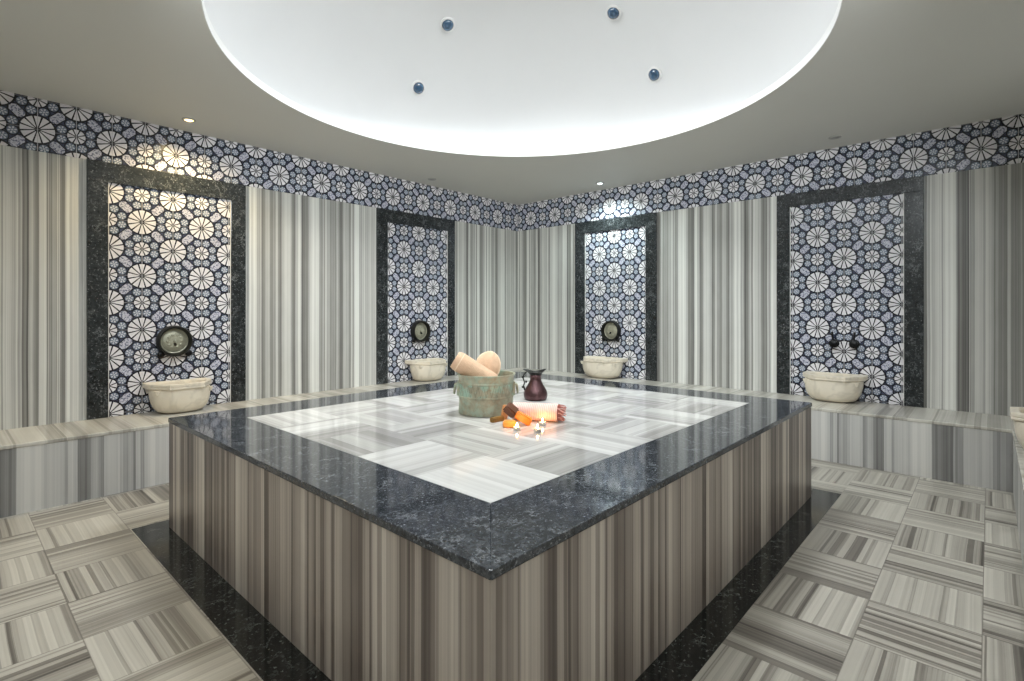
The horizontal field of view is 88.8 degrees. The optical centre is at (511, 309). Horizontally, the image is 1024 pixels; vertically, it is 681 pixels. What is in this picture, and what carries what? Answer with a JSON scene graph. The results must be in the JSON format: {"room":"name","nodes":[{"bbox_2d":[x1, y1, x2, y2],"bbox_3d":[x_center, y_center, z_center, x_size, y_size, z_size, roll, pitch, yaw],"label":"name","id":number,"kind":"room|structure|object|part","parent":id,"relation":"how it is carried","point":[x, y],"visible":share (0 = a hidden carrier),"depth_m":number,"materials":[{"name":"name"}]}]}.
{"room":"spa","nodes":[
{"label":"spa","id":0,"kind":"room"},
{"bbox_2d":[0,145,517,429],"bbox_3d":[-1.905,-0.114,4.793,0.120,2.528,5.989,0,0,42],"label":"wall","id":1,"kind":"structure","parent":0,"point":[311,261],"depth_m":4.50,"materials":[{"name":"stone"}]},
{"bbox_2d":[87,159,245,419],"bbox_3d":[-2.565,-0.141,3.962,0.022,1.786,1.034,0,0,42],"label":"tiled wall panel","id":2,"kind":"object","parent":1,"relation":"attached to","point":[165,249],"visible":1,"depth_m":3.88,"materials":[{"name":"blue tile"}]},
{"bbox_3d":[-2.837,-0.071,3.671,0.013,1.647,0.005,0,0,42],"label":"edge trim","id":3,"kind":"part","parent":2,"relation":"part of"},
{"bbox_3d":[-2.569,-0.071,3.968,0.008,1.647,0.793,0,0,42],"label":"tile panel","id":4,"kind":"part","parent":2,"relation":"part of","materials":[{"name":"blue tile"}]},
{"bbox_2d":[156,325,192,357],"bbox_3d":[-2.544,0.235,3.943,0.060,0.238,0.238,0,0,42],"label":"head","id":5,"kind":"object","parent":2,"relation":"attached to","point":[174,340],"visible":1,"depth_m":3.94},
{"bbox_3d":[-2.611,0.329,3.883,0.042,0.050,0.050,0,0,42],"label":"tap handle","id":6,"kind":"part","parent":5,"relation":"part of","materials":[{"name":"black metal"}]},
{"bbox_3d":[-2.490,0.329,4.016,0.042,0.050,0.050,0,0,42],"label":"tap handle","id":7,"kind":"part","parent":5,"relation":"part of","materials":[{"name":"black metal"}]},
{"bbox_3d":[-2.299,-0.071,4.261,0.013,1.647,0.005,0,0,42],"label":"edge trim","id":8,"kind":"part","parent":2,"relation":"part of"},
{"bbox_2d":[0,90,517,230],"bbox_3d":[-1.860,-1.206,4.749,0.006,0.343,5.743,0,0,42],"label":"trim","id":9,"kind":"structure","parent":1,"relation":"attached to","point":[26,122],"depth_m":4.17,"materials":[{"name":"blue tile"}]},
{"bbox_2d":[376,208,454,384],"bbox_3d":[-1.016,-0.141,5.658,0.022,1.786,1.039,0,0,42],"label":"tiled wall panel","id":10,"kind":"object","parent":1,"relation":"attached to","point":[415,253],"visible":0.99,"depth_m":5.59,"materials":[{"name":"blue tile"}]},
{"bbox_3d":[-1.014,-0.074,5.671,0.008,1.652,0.799,0,0,42],"label":"tile panel","id":11,"kind":"part","parent":10,"relation":"part of","materials":[{"name":"blue tile"}]},
{"bbox_2d":[410,320,430,341],"bbox_3d":[-0.984,0.228,5.650,0.060,0.238,0.238,0,0,42],"label":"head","id":12,"kind":"object","parent":10,"relation":"attached to","point":[420,331],"visible":1,"depth_m":5.64},
{"bbox_3d":[-0.741,-0.074,5.966,0.013,1.652,0.005,0,0,42],"label":"edge trim","id":13,"kind":"part","parent":10,"relation":"part of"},
{"bbox_2d":[0,459,1023,680],"bbox_3d":[0.033,1.210,3.023,5.129,0.120,5.749,0,0,42],"label":"floor","id":14,"kind":"structure","parent":0,"point":[904,577],"depth_m":2.08,"materials":[{"name":"tile"}]},
{"bbox_2d":[0,375,458,517],"bbox_3d":[-1.853,0.952,4.352,0.547,0.397,5.162,0,0,42],"label":"bench","id":15,"kind":"object","parent":14,"relation":"on","point":[49,465],"visible":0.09,"depth_m":3.22,"materials":[{"name":"grey stone"}]},
{"bbox_3d":[-1.855,0.963,4.353,0.543,0.375,5.162,0,0,42],"label":"panel","id":16,"kind":"part","parent":15,"relation":"part of","materials":[{"name":"stone"}]},
{"bbox_2d":[142,377,212,413],"bbox_3d":[-2.448,0.642,3.868,0.298,0.222,0.424,0,0,42],"label":"basin","id":17,"kind":"object","parent":15,"relation":"on","point":[182,395],"visible":1,"depth_m":3.77,"materials":[{"name":"white stone"}]},
{"bbox_3d":[-2.451,0.663,3.871,0.284,0.180,0.393,0,0,42],"label":"bowl","id":18,"kind":"part","parent":17,"relation":"part of","materials":[{"name":"beige stone"}]},
{"bbox_2d":[405,358,447,380],"bbox_3d":[-0.883,0.642,5.581,0.298,0.222,0.424,0,0,42],"label":"basin","id":19,"kind":"object","parent":15,"relation":"on","point":[427,369],"visible":1,"depth_m":5.46,"materials":[{"name":"white stone"}]},
{"bbox_3d":[-0.887,0.663,5.584,0.284,0.180,0.393,0,0,42],"label":"bowl","id":20,"kind":"part","parent":19,"relation":"part of","materials":[{"name":"beige stone"}]},
{"bbox_2d":[131,489,840,680],"bbox_3d":[0.029,1.159,2.998,2.639,0.020,3.114,0,0,42],"label":"trim","id":21,"kind":"structure","parent":14,"relation":"on","point":[270,654],"depth_m":2.02,"materials":[{"name":"black stone"}]},
{"bbox_2d":[168,372,811,680],"bbox_3d":[0.015,0.861,2.995,2.405,0.579,2.814,0,0,42],"label":"platform","id":22,"kind":"object","parent":14,"relation":"on","point":[394,534],"visible":0.98,"depth_m":1.79,"materials":[{"name":"stone"}]},
{"bbox_3d":[-0.921,0.873,1.970,2.397,0.555,0.030,0,0,42],"label":"panel","id":23,"kind":"part","parent":22,"relation":"part of","materials":[{"name":"stone"}]},
{"bbox_2d":[453,370,518,416],"bbox_3d":[-0.145,0.461,2.922,0.328,0.219,0.328,0,0,31],"label":"bucket","id":24,"kind":"object","parent":22,"relation":"on","point":[478,396],"visible":0.87,"depth_m":2.79,"materials":[{"name":"green metal"}]},
{"bbox_3d":[-0.309,0.436,2.914,0.037,0.074,0.061,0,0,-3],"label":"handle","id":25,"kind":"part","parent":24,"relation":"part of","materials":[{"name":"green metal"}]},
{"bbox_2d":[450,352,496,376],"bbox_3d":[-0.206,0.334,2.875,0.267,0.208,0.112,0,0,-2],"label":"roll","id":26,"kind":"object","parent":24,"relation":"in","point":[462,364],"visible":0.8,"depth_m":2.83,"materials":[{"name":"beige fabric"}]},
{"bbox_2d":[476,351,500,375],"bbox_3d":[-0.137,0.319,2.982,0.145,0.168,0.072,0,0,26],"label":"mitt","id":27,"kind":"object","parent":24,"relation":"in","point":[490,360],"visible":0.55,"depth_m":2.97,"materials":[{"name":"beige fabric"}]},
{"bbox_3d":[0.020,0.436,2.931,0.037,0.074,0.061,0,0,-3],"label":"handle","id":28,"kind":"part","parent":24,"relation":"part of","materials":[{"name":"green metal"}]},
{"bbox_2d":[490,416,503,422],"bbox_3d":[-0.077,0.559,2.675,0.080,0.024,0.028,0,0,-43],"label":"soap bar","id":29,"kind":"object","parent":22,"relation":"on","point":[497,418],"visible":0.99,"depth_m":2.66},
{"bbox_2d":[501,405,507,418],"bbox_3d":[-0.037,0.533,2.737,0.044,0.075,0.028,0,0,-23],"label":"soap bar","id":30,"kind":"object","parent":22,"relation":"on","point":[504,414],"visible":0.45,"depth_m":2.73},
{"bbox_2d":[503,420,515,427],"bbox_3d":[-0.012,0.555,2.550,0.062,0.032,0.044,0,0,9],"label":"soap bar","id":31,"kind":"object","parent":22,"relation":"on","point":[506,423],"visible":0.88,"depth_m":2.53,"materials":[{"name":"orange wax"}]},
{"bbox_2d":[503,402,518,417],"bbox_3d":[-0.005,0.508,2.651,0.069,0.078,0.072,0,0,23],"label":"soap bar","id":32,"kind":"object","parent":22,"relation":"on","point":[510,409],"visible":0.95,"depth_m":2.63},
{"bbox_2d":[513,424,520,430],"bbox_3d":[0.024,0.553,2.486,0.036,0.035,0.036,0,0,42],"label":"tealight candle","id":33,"kind":"object","parent":22,"relation":"on","point":[515,428],"visible":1,"depth_m":2.48,"materials":[{"name":"wax"}]},
{"bbox_2d":[514,411,532,425],"bbox_3d":[0.057,0.537,2.594,0.088,0.069,0.046,0,0,7],"label":"soap bar","id":34,"kind":"object","parent":22,"relation":"on","point":[522,417],"visible":1,"depth_m":2.57,"materials":[{"name":"orange wax"}]},
{"bbox_2d":[522,369,546,400],"bbox_3d":[0.150,0.473,3.330,0.152,0.196,0.152,0,0,34],"label":"copper ewer","id":35,"kind":"object","parent":22,"relation":"on","point":[535,390],"visible":1,"depth_m":3.29,"materials":[{"name":"brown metal"}]},
{"bbox_2d":[534,424,540,431],"bbox_3d":[0.120,0.553,2.455,0.036,0.035,0.036,0,0,42],"label":"tealight candle","id":36,"kind":"object","parent":22,"relation":"on","point":[537,429],"visible":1,"depth_m":2.44,"materials":[{"name":"wax"}]},
{"bbox_2d":[512,402,566,421],"bbox_3d":[0.144,0.526,2.698,0.280,0.090,0.101,0,0,15],"label":"rolled towel","id":37,"kind":"object","parent":22,"relation":"on","point":[537,411],"visible":0.94,"depth_m":2.66,"materials":[{"name":"white fabric"}]},
{"bbox_2d":[539,418,545,425],"bbox_3d":[0.151,0.553,2.594,0.036,0.035,0.036,0,0,42],"label":"tealight candle","id":38,"kind":"object","parent":22,"relation":"on","point":[541,423],"visible":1,"depth_m":2.58,"materials":[{"name":"wax"}]},
{"bbox_3d":[0.889,0.873,2.196,0.030,0.555,2.746,0,0,42],"label":"panel","id":39,"kind":"part","parent":22,"relation":"part of","materials":[{"name":"stone"}]},
{"bbox_3d":[0.951,0.873,4.020,2.397,0.555,0.030,0,0,42],"label":"panel","id":40,"kind":"part","parent":22,"relation":"part of","materials":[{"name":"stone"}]},
{"bbox_2d":[500,367,1013,492],"bbox_3d":[1.774,0.952,4.930,5.125,0.397,0.581,0,0,42],"label":"bench","id":41,"kind":"object","parent":14,"relation":"on","point":[960,447],"visible":0.46,"depth_m":3.68,"materials":[{"name":"grey stone"}]},
{"bbox_2d":[581,356,627,378],"bbox_3d":[0.994,0.642,5.818,0.509,0.222,0.298,0,0,42],"label":"basin","id":42,"kind":"object","parent":41,"relation":"on","point":[593,366],"visible":1,"depth_m":5.69,"materials":[{"name":"white stone"}]},
{"bbox_3d":[0.997,0.663,5.822,0.472,0.180,0.284,0,0,42],"label":"bowl","id":43,"kind":"part","parent":42,"relation":"part of","materials":[{"name":"beige stone"}]},
{"bbox_2d":[803,371,867,402],"bbox_3d":[2.644,0.642,4.311,0.454,0.222,0.298,0,0,42],"label":"basin","id":44,"kind":"object","parent":41,"relation":"on","point":[822,386],"visible":1,"depth_m":4.21,"materials":[{"name":"white stone"}]},
{"bbox_3d":[1.776,0.963,4.931,5.125,0.375,0.577,0,0,42],"label":"panel","id":45,"kind":"part","parent":41,"relation":"part of","materials":[{"name":"stone"}]},
{"bbox_2d":[1012,430,1023,571],"bbox_3d":[1.566,0.952,1.229,0.441,0.397,5.162,0,0,42],"label":"bench","id":46,"kind":"object","parent":14,"relation":"on","point":[1018,450],"visible":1,"depth_m":2.68,"materials":[{"name":"grey stone"}]},
{"bbox_2d":[1010,407,1023,447],"bbox_3d":[2.775,0.642,2.693,0.298,0.222,0.424,0,0,42],"label":"basin","id":47,"kind":"object","parent":46,"relation":"on","point":[1016,413],"visible":1,"depth_m":2.70,"materials":[{"name":"beige stone"}]},
{"bbox_3d":[2.778,0.663,2.690,0.284,0.180,0.393,0,0,42],"label":"bowl","id":48,"kind":"part","parent":47,"relation":"part of","materials":[{"name":"beige stone"}]},
{"bbox_2d":[0,0,1023,204],"bbox_3d":[0.033,-1.385,3.023,5.369,0.014,5.989,0,0,42],"label":"ceiling","id":49,"kind":"structure","parent":0,"point":[885,68],"depth_m":3.28,"materials":[{"name":"grey paint"}]},
{"bbox_2d":[182,117,195,122],"bbox_3d":[-2.337,-1.372,3.779,0.090,0.012,0.090,0,0,42],"label":"recessed light","id":50,"kind":"object","parent":49,"relation":"in","point":[187,119],"visible":1,"depth_m":3.76,"materials":[{"name":"white"}]},
{"bbox_2d":[203,0,838,150],"bbox_3d":[0.043,-2.050,3.077,3.720,1.301,3.718,0,0,42],"label":"dome","id":51,"kind":"object","parent":49,"relation":"attached to","point":[510,75],"depth_m":4.18,"materials":[{"name":"white paint"}]},
{"bbox_2d":[411,80,425,95],"bbox_3d":[-0.806,-1.912,4.497,0.088,0.114,0.124,0,0,42],"label":"recessed light","id":52,"kind":"object","parent":51,"relation":"attached to","point":[418,87],"visible":1,"depth_m":4.47,"materials":[{"name":"blue glass"}]},
{"bbox_2d":[440,17,454,32],"bbox_3d":[-0.518,-2.296,4.205,0.116,0.083,0.125,0,0,42],"label":"recessed light","id":53,"kind":"object","parent":51,"relation":"attached to","point":[447,24],"visible":1,"depth_m":4.18,"materials":[{"name":"blue glass"}]},
{"bbox_2d":[605,5,620,20],"bbox_3d":[0.789,-2.312,4.062,0.124,0.082,0.114,0,0,42],"label":"recessed light","id":54,"kind":"object","parent":51,"relation":"attached to","point":[613,12],"visible":1,"depth_m":4.04,"materials":[{"name":"blue glass"}]},
{"bbox_2d":[647,67,661,82],"bbox_3d":[1.167,-1.928,4.278,0.124,0.113,0.084,0,0,42],"label":"recessed light","id":55,"kind":"object","parent":51,"relation":"attached to","point":[654,74],"visible":1,"depth_m":4.25,"materials":[{"name":"blue glass"}]},
{"bbox_2d":[201,0,842,156],"bbox_3d":[0.043,-1.400,3.078,3.740,0.046,3.740,0,0,42],"label":"trim","id":56,"kind":"structure","parent":49,"relation":"attached to","point":[817,47],"depth_m":3.85,"materials":[{"name":"white paint"}]},
{"bbox_2d":[828,135,841,139],"bbox_3d":[2.572,-1.372,4.161,0.090,0.012,0.090,0,0,42],"label":"recessed light","id":57,"kind":"object","parent":49,"relation":"in","point":[834,136],"visible":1,"depth_m":4.15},
{"bbox_2d":[518,163,1023,415],"bbox_3d":[2.012,-0.114,5.190,5.129,2.528,0.120,0,0,42],"label":"wall","id":58,"kind":"structure","parent":0,"point":[717,263],"depth_m":4.85,"materials":[{"name":"stone"}]},
{"bbox_2d":[575,212,656,380],"bbox_3d":[1.144,-0.141,5.884,1.048,1.786,0.022,0,0,42],"label":"tiled niche","id":59,"kind":"object","parent":58,"relation":"attached to","point":[616,258],"visible":0.99,"depth_m":5.84,"materials":[{"name":"blue tile"}]},
{"bbox_3d":[0.864,-0.074,6.146,0.005,1.652,0.013,0,0,42],"label":"edge trim","id":60,"kind":"part","parent":59,"relation":"part of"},
{"bbox_2d":[601,320,620,341],"bbox_3d":[1.109,0.235,5.877,0.238,0.238,0.060,0,0,42],"label":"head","id":61,"kind":"object","parent":59,"relation":"attached to","point":[610,330],"visible":1,"depth_m":5.87},
{"bbox_3d":[1.153,-0.074,5.885,0.775,1.652,0.008,0,0,42],"label":"tile panel","id":62,"kind":"part","parent":59,"relation":"part of","materials":[{"name":"blue tile"}]},
{"bbox_2d":[518,113,1023,230],"bbox_3d":[1.970,-1.206,5.143,5.129,0.343,0.006,0,0,42],"label":"trim","id":63,"kind":"structure","parent":58,"relation":"attached to","point":[998,141],"depth_m":4.58,"materials":[{"name":"blue tile"}]},
{"bbox_2d":[777,176,923,407],"bbox_3d":[2.789,-0.141,4.382,1.048,1.786,0.022,0,0,42],"label":"tiled wall panel","id":64,"kind":"object","parent":58,"relation":"attached to","point":[850,259],"visible":0.99,"depth_m":4.33,"materials":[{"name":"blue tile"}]},
{"bbox_3d":[2.486,-0.084,4.665,0.005,1.672,0.013,0,0,42],"label":"edge trim","id":65,"kind":"part","parent":64,"relation":"part of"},
{"bbox_2d":[829,331,838,347],"bbox_3d":[2.714,0.250,4.410,0.075,0.138,0.062,0,0,42],"label":"tap","id":66,"kind":"object","parent":64,"relation":"attached to","point":[834,343],"visible":1,"depth_m":4.40,"materials":[{"name":"black metal"}]},
{"bbox_3d":[2.788,-0.084,4.392,0.809,1.672,0.008,0,0,42],"label":"tile panel","id":67,"kind":"part","parent":64,"relation":"part of","materials":[{"name":"blue tile"}]},
{"bbox_2d":[849,332,859,348],"bbox_3d":[2.822,0.250,4.311,0.075,0.138,0.062,0,0,42],"label":"tap","id":68,"kind":"object","parent":64,"relation":"attached to","point":[853,343],"visible":1,"depth_m":4.29,"materials":[{"name":"black metal"}]},
{"bbox_3d":[3.087,-0.084,4.115,0.005,1.672,0.013,0,0,42],"label":"edge trim","id":69,"kind":"part","parent":64,"relation":"part of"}
]}

